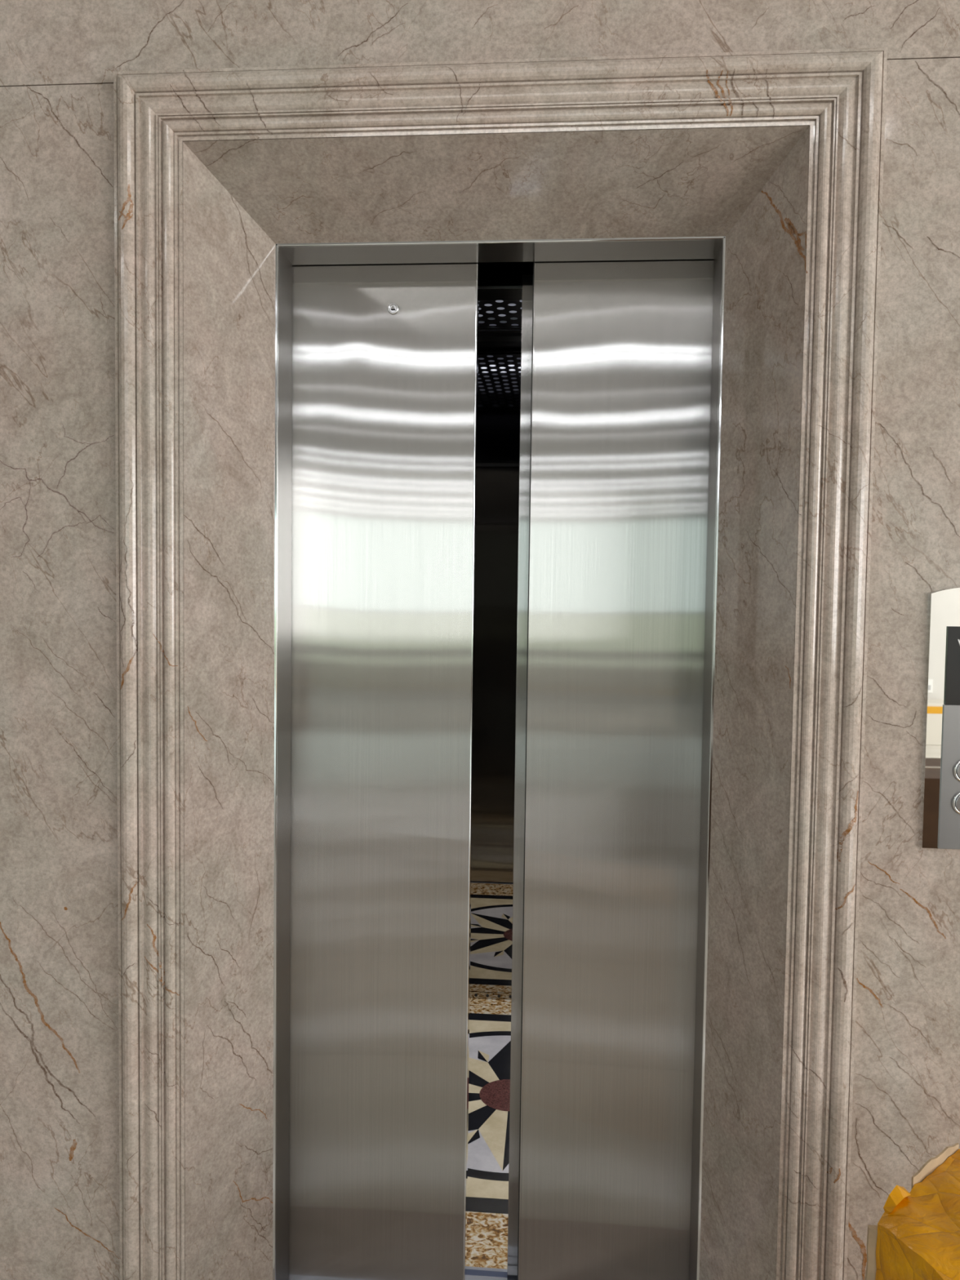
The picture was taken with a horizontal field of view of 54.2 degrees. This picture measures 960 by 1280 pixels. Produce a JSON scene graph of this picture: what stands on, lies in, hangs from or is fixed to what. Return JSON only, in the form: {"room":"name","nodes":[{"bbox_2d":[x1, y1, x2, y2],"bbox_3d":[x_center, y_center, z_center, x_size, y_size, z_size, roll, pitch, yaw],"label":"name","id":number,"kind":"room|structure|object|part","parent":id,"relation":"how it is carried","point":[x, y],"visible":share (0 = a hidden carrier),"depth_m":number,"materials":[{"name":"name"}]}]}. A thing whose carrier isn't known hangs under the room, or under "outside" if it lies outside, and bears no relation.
{"room":"elevator lobby","nodes":[
{"label":"elevator lobby","id":0,"kind":"room"},
{"bbox_2d":[0,0,959,1279],"bbox_3d":[-1.064,-0.344,1.708,15.600,3.305,0.214,1,3,4],"label":"wall","id":1,"kind":"structure","parent":0,"point":[60,1204],"depth_m":1.54,"materials":[{"name":"beige stone"}]},
{"bbox_2d":[288,262,479,1279],"bbox_3d":[-0.237,0.256,1.842,0.444,2.104,0.042,1,3,4],"label":"elevator door","id":2,"kind":"structure","parent":1,"relation":"in","point":[385,356],"depth_m":1.82,"materials":[{"name":"metal"}]},
{"bbox_2d":[177,120,815,1279],"bbox_3d":[0.006,0.252,1.618,1.030,2.151,0.188,1,3,4],"label":"door frame","id":3,"kind":"structure","parent":1,"relation":"in","point":[748,186],"depth_m":1.60,"materials":[{"name":"stone"}]},
{"bbox_3d":[-0.446,0.254,1.657,0.018,2.131,0.219,3,3,34],"label":"panel","id":4,"kind":"part","parent":3,"relation":"part of","materials":[{"name":"stone"}]},
{"bbox_3d":[0.019,-0.761,1.570,0.990,0.124,0.185,1,3,4],"label":"soffit panel","id":5,"kind":"part","parent":3,"relation":"part of","materials":[{"name":"stone"}]},
{"bbox_3d":[0.461,0.270,1.586,0.018,2.131,0.215,0,3,-24],"label":"panel","id":6,"kind":"part","parent":3,"relation":"part of","materials":[{"name":"stone"}]},
{"bbox_2d":[272,235,725,1279],"bbox_3d":[0.020,0.282,1.755,0.850,2.078,0.099,1,3,4],"label":"door frame","id":7,"kind":"structure","parent":1,"relation":"attached to","point":[286,255],"depth_m":1.74,"materials":[{"name":"metal"}]},
{"bbox_2d":[113,47,887,1279],"bbox_3d":[-0.002,0.211,1.526,1.214,2.242,0.032,1,3,4],"label":"door frame","id":8,"kind":"structure","parent":1,"relation":"attached to","point":[842,92],"depth_m":1.49,"materials":[{"name":"stone"}]},
{"bbox_2d":[517,258,714,1279],"bbox_3d":[0.299,0.265,1.803,0.422,2.104,0.035,1,3,4],"label":"elevator door","id":9,"kind":"structure","parent":1,"relation":"in","point":[621,357],"depth_m":1.79,"materials":[{"name":"metal"}]},
{"bbox_2d":[920,587,959,848],"bbox_3d":[0.768,0.124,1.470,0.131,0.413,0.014,1,3,4],"label":"panel","id":10,"kind":"object","parent":1,"relation":"attached to","point":[940,806],"visible":1,"depth_m":1.47,"materials":[{"name":"white mirror"}]},
{"bbox_3d":[0.767,0.216,1.473,0.083,0.228,0.003,1,3,4],"label":"plate","id":11,"kind":"part","parent":10,"relation":"part of","materials":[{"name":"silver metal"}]},
{"bbox_2d":[466,261,533,1279],"bbox_3d":[0.097,0.119,2.541,1.160,2.390,1.372,1,3,4],"label":"car","id":12,"kind":"object","parent":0,"point":[505,288],"visible":0.1,"depth_m":3.17,"materials":[{"name":"metal"}]},
{"bbox_3d":[0.029,1.328,1.937,1.120,0.031,0.046,1,3,4],"label":"car sill","id":13,"kind":"part","parent":12,"relation":"part of","materials":[{"name":"silver metal"}]},
{"bbox_3d":[0.134,1.239,3.264,1.120,0.022,0.014,1,3,4],"label":"kick plate","id":14,"kind":"part","parent":12,"relation":"part of","materials":[{"name":"brown stone"}]},
{"bbox_2d":[470,466,519,993],"bbox_3d":[0.147,0.321,3.221,1.120,1.816,0.012,1,3,4],"label":"mirror","id":15,"kind":"object","parent":12,"relation":"on","point":[497,501],"depth_m":3.22,"materials":[{"name":"grey mirror"}]},
{"bbox_3d":[0.162,-0.833,3.165,1.120,0.470,0.012,1,3,4],"label":"panel","id":16,"kind":"part","parent":12,"relation":"part of","materials":[{"name":"black metal"}]},
{"bbox_2d":[478,299,521,316],"bbox_3d":[0.118,-1.042,2.561,1.120,0.025,1.178,1,3,4],"label":"light","id":17,"kind":"object","parent":12,"relation":"on","point":[499,301],"depth_m":3.05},
{"bbox_3d":[0.117,-0.974,2.561,1.120,0.017,1.185,1,3,4],"label":"ceiling frame","id":18,"kind":"part","parent":12,"relation":"part of","materials":[{"name":"grey metal"}]},
{"bbox_3d":[0.307,0.305,1.865,0.475,2.022,0.027,1,3,4],"label":"car door","id":19,"kind":"part","parent":12,"relation":"part of","materials":[{"name":"metal"}]},
{"bbox_3d":[-1.900,1.840,-8.487,15.600,0.100,20.426,1,3,4],"label":"floor","id":20,"kind":"structure","parent":0,"visible":0},
{"bbox_2d":[864,1142,959,1279],"bbox_3d":[0.641,1.042,1.126,0.234,0.636,0.437,0,3,-18],"label":"box","id":21,"kind":"object","parent":20,"relation":"on","point":[917,1236],"visible":1,"depth_m":1.19,"materials":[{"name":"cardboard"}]}
]}

